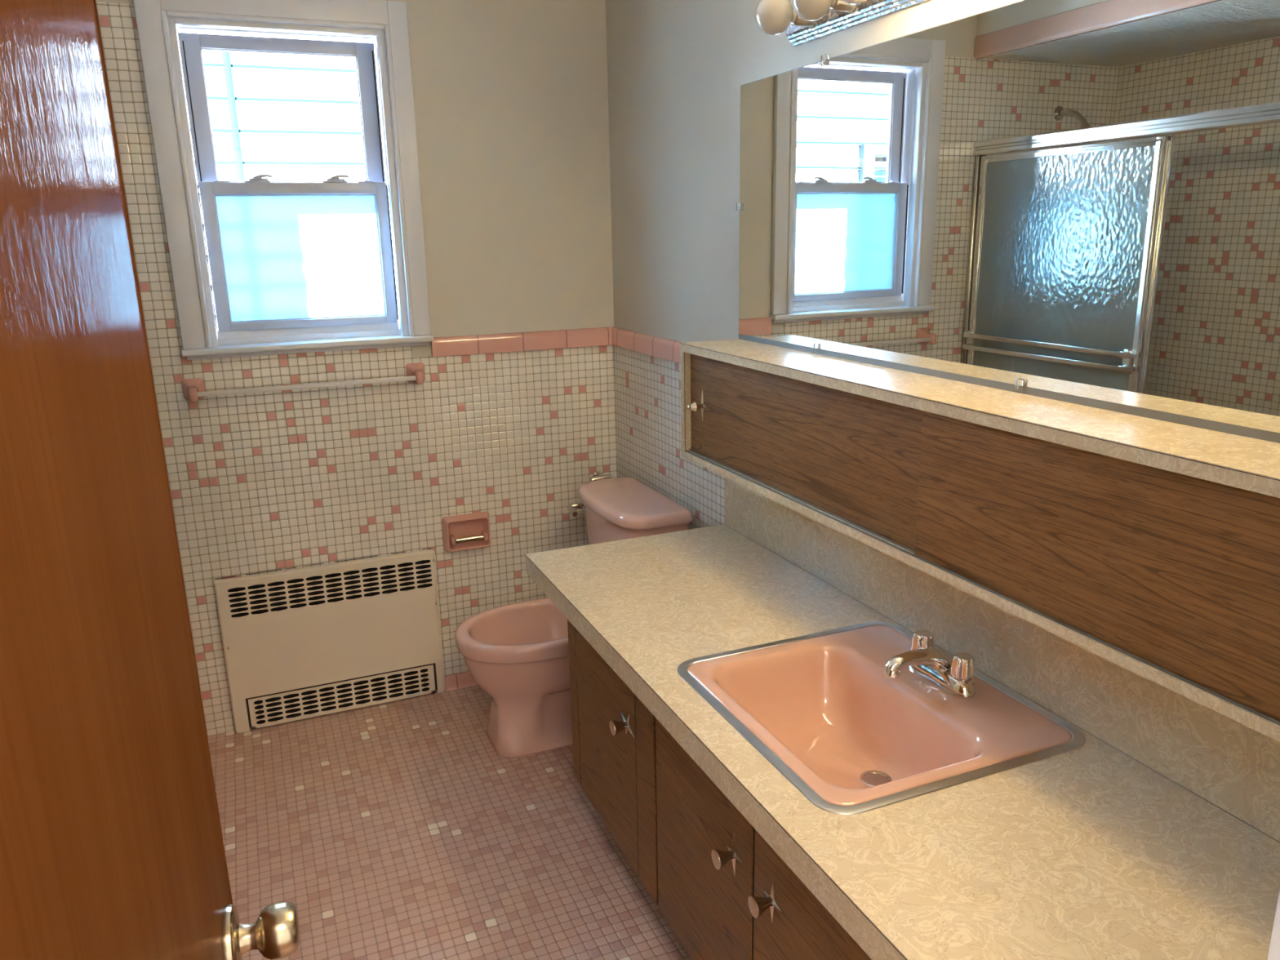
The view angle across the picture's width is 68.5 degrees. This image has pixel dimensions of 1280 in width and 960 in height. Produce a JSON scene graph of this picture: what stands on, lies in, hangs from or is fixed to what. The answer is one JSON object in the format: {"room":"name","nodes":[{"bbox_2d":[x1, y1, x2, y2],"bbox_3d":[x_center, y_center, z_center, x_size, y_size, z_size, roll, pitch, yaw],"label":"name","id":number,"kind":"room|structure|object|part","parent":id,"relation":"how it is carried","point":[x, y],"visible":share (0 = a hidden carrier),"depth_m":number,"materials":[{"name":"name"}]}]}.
{"room":"bathroom","nodes":[
{"label":"bathroom","id":0,"kind":"room"},
{"bbox_2d":[95,0,617,735],"bbox_3d":[-1.169,-0.395,2.931,2.470,2.420,0.160,-7,16,-22],"label":"wall","id":1,"kind":"structure","parent":0,"point":[510,97],"depth_m":3.03,"materials":[{"name":"beige tile"}]},
{"bbox_2d":[133,0,433,359],"bbox_3d":[-1.042,-0.897,2.832,0.732,1.008,0.197,-7,16,-22],"label":"window","id":2,"kind":"structure","parent":1,"relation":"in","point":[334,264],"depth_m":2.82,"materials":[{"name":"white paint"}]},
{"bbox_3d":[-1.056,-1.092,2.817,0.540,0.422,0.030,-7,16,-22],"label":"sash","id":3,"kind":"part","parent":2,"relation":"part of","materials":[{"name":"white plastic"}]},
{"bbox_3d":[-1.033,-0.688,2.885,0.531,0.430,0.034,-7,16,-22],"label":"sash","id":4,"kind":"part","parent":2,"relation":"part of","materials":[{"name":"white plastic"}]},
{"bbox_3d":[-1.032,-0.682,2.888,0.455,0.366,0.003,-7,16,-22],"label":"frosted pane","id":5,"kind":"part","parent":2,"relation":"part of","materials":[{"name":"glass"}]},
{"bbox_3d":[-1.008,-0.411,2.900,0.732,0.032,0.072,-7,16,-22],"label":"sill","id":6,"kind":"part","parent":2,"relation":"part of","materials":[{"name":"white paint"}]},
{"bbox_3d":[-1.025,-0.459,2.936,0.538,0.044,0.034,-7,16,-22],"label":"sloped sill","id":7,"kind":"part","parent":2,"relation":"part of","materials":[{"name":"white paint"}]},
{"bbox_2d":[181,362,425,402],"bbox_3d":[-1.015,-0.301,2.893,0.715,0.064,0.076,-7,16,-22],"label":"towel bar","id":8,"kind":"object","parent":1,"relation":"attached to","point":[193,389],"visible":1,"depth_m":2.85,"materials":[{"name":"pink ceramic"}]},
{"bbox_3d":[-1.316,-0.263,2.771,0.060,0.064,0.076,-7,16,-22],"label":"post","id":9,"kind":"part","parent":8,"relation":"part of","materials":[{"name":"pink ceramic"}]},
{"bbox_3d":[-0.713,-0.339,3.015,0.060,0.064,0.076,-7,16,-22],"label":"post","id":10,"kind":"part","parent":8,"relation":"part of","materials":[{"name":"pink ceramic"}]},
{"bbox_2d":[214,547,445,733],"bbox_3d":[-1.008,0.528,3.130,0.686,0.528,0.030,-7,16,-22],"label":"radiator cover","id":11,"kind":"object","parent":1,"relation":"attached to","point":[306,642],"visible":1,"depth_m":3.11,"materials":[{"name":"beige metal"}]},
{"bbox_2d":[226,558,433,618],"bbox_3d":[-1.000,0.352,3.077,0.640,0.102,0.001,-7,16,-22],"label":"grille","id":12,"kind":"object","parent":11,"relation":"attached to","point":[265,580],"depth_m":3.07,"materials":[{"name":"beige metal"}]},
{"bbox_2d":[245,663,436,728],"bbox_3d":[-0.994,0.727,3.173,0.610,0.109,0.003,-7,16,-22],"label":"grille","id":13,"kind":"object","parent":11,"relation":"attached to","point":[430,668],"depth_m":3.16,"materials":[{"name":"beige metal"}]},
{"bbox_2d":[444,671,477,691],"bbox_3d":[-0.377,0.680,3.448,0.674,0.047,0.022,-7,16,-22],"label":"baseboard","id":14,"kind":"structure","parent":1,"relation":"attached to","point":[462,680],"depth_m":3.34,"materials":[{"name":"pink tile"}]},
{"bbox_2d":[441,511,490,551],"bbox_3d":[-0.586,0.183,3.213,0.164,0.126,0.058,-7,16,-22],"label":"paper holder","id":15,"kind":"object","parent":1,"relation":"attached to","point":[468,531],"visible":1,"depth_m":3.22,"materials":[{"name":"pink ceramic"}]},
{"bbox_2d":[430,326,613,356],"bbox_3d":[-0.383,-0.466,3.162,0.633,0.060,0.015,-7,16,-22],"label":"trim","id":16,"kind":"structure","parent":1,"relation":"attached to","point":[572,338],"depth_m":3.15,"materials":[{"name":"pink tile"}]},
{"bbox_2d":[590,471,612,480],"bbox_3d":[-0.145,-0.008,3.356,0.079,0.036,0.061,-7,16,-22],"label":"handle","id":17,"kind":"object","parent":1,"relation":"attached to","point":[597,475],"visible":0.77,"depth_m":3.33,"materials":[{"name":"silver metal"}]},
{"bbox_3d":[-0.144,-0.009,3.362,0.036,0.036,0.050,-7,16,-22],"label":"stem","id":18,"kind":"part","parent":17,"relation":"part of","materials":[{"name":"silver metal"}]},
{"bbox_2d":[207,684,691,959],"bbox_3d":[-0.180,1.090,2.088,1.620,0.060,2.990,-7,16,-22],"label":"floor","id":19,"kind":"structure","parent":0,"point":[398,829],"depth_m":2.48,"materials":[{"name":"tile"}]},
{"bbox_2d":[455,476,692,757],"bbox_3d":[-0.241,0.439,2.969,0.681,0.752,0.495,-7,16,-22],"label":"toilet","id":20,"kind":"object","parent":19,"relation":"on","point":[517,653],"visible":0.61,"depth_m":2.89,"materials":[{"name":"pink ceramic"}]},
{"bbox_3d":[-0.280,0.622,2.998,0.588,0.386,0.371,-7,16,-22],"label":"bowl","id":21,"kind":"part","parent":20,"relation":"part of","materials":[{"name":"pink ceramic"}]},
{"bbox_3d":[-0.203,0.094,3.052,0.062,0.034,0.088,-7,16,-22],"label":"flush lever","id":22,"kind":"part","parent":20,"relation":"part of","materials":[{"name":"silver metal"}]},
{"bbox_3d":[-0.041,0.067,2.962,0.232,0.038,0.495,-7,16,-22],"label":"tank lid","id":23,"kind":"part","parent":20,"relation":"part of","materials":[{"name":"pink ceramic"}]},
{"bbox_3d":[-0.032,0.243,3.010,0.204,0.330,0.466,-7,16,-22],"label":"tank","id":24,"kind":"part","parent":20,"relation":"part of","materials":[{"name":"pink ceramic"}]},
{"bbox_2d":[567,619,871,959],"bbox_3d":[0.384,0.773,1.759,0.529,0.699,1.864,-7,16,-22],"label":"vanity cabinet","id":25,"kind":"object","parent":19,"relation":"on","point":[722,889],"visible":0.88,"depth_m":1.87,"materials":[{"name":"brown wood"}]},
{"bbox_3d":[-0.057,0.598,2.218,0.020,0.577,0.495,-7,16,-22],"label":"door","id":26,"kind":"part","parent":25,"relation":"part of","materials":[{"name":"brown wood"}]},
{"bbox_3d":[-0.047,0.548,2.092,0.036,0.035,0.035,-7,16,-22],"label":"knob","id":27,"kind":"part","parent":25,"relation":"part of","materials":[{"name":"silver metal"}]},
{"bbox_3d":[0.122,0.702,1.808,0.020,0.577,0.404,-7,16,-22],"label":"door","id":28,"kind":"part","parent":25,"relation":"part of","materials":[{"name":"brown wood"}]},
{"bbox_3d":[0.147,0.661,1.648,0.036,0.035,0.035,-7,16,-22],"label":"knob","id":29,"kind":"part","parent":25,"relation":"part of","materials":[{"name":"silver metal"}]},
{"bbox_3d":[0.198,0.691,1.532,0.036,0.035,0.035,-7,16,-22],"label":"knob","id":30,"kind":"part","parent":25,"relation":"part of","materials":[{"name":"silver metal"}]},
{"bbox_3d":[0.284,0.796,1.438,0.020,0.577,0.408,-7,16,-22],"label":"door","id":31,"kind":"part","parent":25,"relation":"part of","materials":[{"name":"brown wood"}]},
{"bbox_2d":[525,477,1279,959],"bbox_3d":[0.347,0.292,1.656,0.584,0.280,1.931,-7,16,-22],"label":"countertop","id":32,"kind":"structure","parent":25,"relation":"on","point":[1157,837],"depth_m":1.36,"materials":[{"name":"laminate"}]},
{"bbox_2d":[676,621,1085,814],"bbox_3d":[0.395,0.464,1.668,0.506,0.170,0.547,-7,16,-22],"label":"sink","id":33,"kind":"object","parent":32,"relation":"in","point":[822,708],"visible":0.94,"depth_m":1.70,"materials":[{"name":"pink ceramic"}]},
{"bbox_2d":[884,629,975,697],"bbox_3d":[0.524,0.327,1.708,0.157,0.066,0.143,2,15,13],"label":"faucet","id":34,"kind":"object","parent":32,"relation":"on","point":[954,674],"visible":1,"depth_m":1.67,"materials":[{"name":"silver metal"}]},
{"bbox_3d":[0.505,0.332,1.688,0.149,0.061,0.052,-7,16,-22],"label":"spout","id":35,"kind":"part","parent":34,"relation":"part of","materials":[{"name":"silver metal"}]},
{"bbox_3d":[0.527,0.301,1.749,0.040,0.038,0.040,-7,16,-22],"label":"handle","id":36,"kind":"part","parent":34,"relation":"part of","materials":[{"name":"silver metal"}]},
{"bbox_3d":[0.568,0.326,1.653,0.040,0.038,0.040,-7,16,-22],"label":"handle","id":37,"kind":"part","parent":34,"relation":"part of","materials":[{"name":"silver metal"}]},
{"bbox_2d":[605,0,1020,529],"bbox_3d":[0.524,-0.188,2.017,0.120,2.420,2.896,-7,16,-22],"label":"wall","id":38,"kind":"structure","parent":0,"point":[677,69],"depth_m":2.72,"materials":[{"name":"beige paint"}]},
{"bbox_2d":[611,326,683,363],"bbox_3d":[0.079,-0.401,2.879,0.015,0.060,0.902,-7,16,-22],"label":"trim","id":39,"kind":"structure","parent":38,"relation":"attached to","point":[652,345],"depth_m":2.99,"materials":[{"name":"pink tile"}]},
{"bbox_2d":[755,0,929,46],"bbox_3d":[0.500,-0.850,1.502,0.165,0.090,1.205,-7,16,-22],"label":"light bar","id":40,"kind":"object","parent":38,"relation":"attached to","point":[804,21],"visible":1,"depth_m":1.88,"materials":[{"name":"silver metal"}]},
{"bbox_3d":[0.276,-0.948,1.916,0.084,0.077,0.077,-7,16,-22],"label":"globe bulb","id":41,"kind":"part","parent":40,"relation":"part of","materials":[{"name":"grey glass"}]},
{"bbox_2d":[791,15,817,28],"bbox_3d":[0.337,-0.955,1.941,0.050,0.042,0.042,-7,16,-22],"label":"socket","id":42,"kind":"object","parent":40,"relation":"attached to","point":[796,20],"depth_m":1.94,"materials":[{"name":"silver metal"}]},
{"bbox_3d":[0.331,-0.916,1.791,0.084,0.077,0.077,-7,16,-22],"label":"globe bulb","id":43,"kind":"part","parent":40,"relation":"part of","materials":[{"name":"grey glass"}]},
{"bbox_2d":[829,0,858,14],"bbox_3d":[0.392,-0.923,1.815,0.050,0.042,0.042,-7,16,-22],"label":"socket","id":44,"kind":"object","parent":40,"relation":"attached to","point":[837,5],"depth_m":1.81,"materials":[{"name":"silver metal"}]},
{"bbox_3d":[0.386,-0.884,1.665,0.084,0.077,0.077,-7,16,-22],"label":"globe bulb","id":45,"kind":"part","parent":40,"relation":"part of","materials":[{"name":"grey glass"}]},
{"bbox_2d":[680,338,1279,742],"bbox_3d":[0.536,-0.003,1.628,0.194,0.297,1.867,-7,16,-22],"label":"upper cabinet","id":46,"kind":"object","parent":38,"relation":"attached to","point":[1150,547],"visible":1,"depth_m":1.38,"materials":[{"name":"laminate"}]},
{"bbox_3d":[0.136,-0.183,2.355,0.040,0.025,0.025,-7,16,-22],"label":"knob","id":47,"kind":"part","parent":46,"relation":"part of","materials":[{"name":"silver metal"}]},
{"bbox_3d":[0.325,-0.091,1.991,0.005,0.257,0.980,-7,16,-22],"label":"sliding door","id":48,"kind":"part","parent":46,"relation":"part of","materials":[{"name":"brown wood"}]},
{"bbox_3d":[0.660,0.113,1.191,0.005,0.257,0.934,-7,16,-22],"label":"sliding door","id":49,"kind":"part","parent":46,"relation":"part of","materials":[{"name":"brown wood"}]},
{"bbox_2d":[724,477,1279,841],"bbox_3d":[0.614,0.234,1.757,0.005,0.228,1.930,-7,16,-22],"label":"backsplash","id":50,"kind":"structure","parent":38,"relation":"attached to","point":[1234,766],"depth_m":1.58,"materials":[{"name":"laminate"}]},
{"bbox_2d":[736,0,1279,443],"bbox_3d":[0.612,-0.460,1.549,0.013,0.625,1.872,-7,16,-22],"label":"wall mirror","id":51,"kind":"object","parent":38,"relation":"attached to","point":[1076,202],"visible":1,"depth_m":1.49,"materials":[{"name":"clear glass"}]},
{"bbox_3d":[0.319,0.222,0.477,1.740,2.420,0.120,-7,16,-22],"label":"wall","id":52,"kind":"structure","parent":0,"visible":0},
{"bbox_2d":[1266,889,1279,959],"bbox_3d":[0.118,0.420,0.447,0.757,2.060,0.143,-7,16,-22],"label":"doorway","id":53,"kind":"structure","parent":52,"relation":"in","point":[1273,953],"depth_m":0.63,"materials":[{"name":"white"}]},
{"bbox_2d":[0,0,299,959],"bbox_3d":[-0.353,0.376,0.671,0.173,2.035,0.666,-6,16,-18],"label":"door","id":54,"kind":"structure","parent":53,"relation":"attached to","point":[112,847],"depth_m":0.59,"materials":[{"name":"brown wood"}]},
{"bbox_3d":[-0.390,0.469,0.972,0.070,0.072,0.072,-6,16,-18],"label":"knob","id":55,"kind":"part","parent":54,"relation":"part of","materials":[{"name":"gold metal"}]},
{"label":"outside","id":56,"kind":"structure","parent":0,"visible":0},
{"bbox_3d":[-1.713,1.141,4.446,9.500,0.100,2.250,-7,16,-22],"label":"ground","id":57,"kind":"structure","parent":56,"visible":0},
{"bbox_2d":[177,34,365,332],"bbox_3d":[-2.204,-1.064,4.837,7.800,4.078,0.167,-7,16,-22],"label":"house","id":58,"kind":"structure","parent":57,"relation":"on","point":[286,117],"depth_m":4.78,"materials":[{"name":"white"}]}
]}

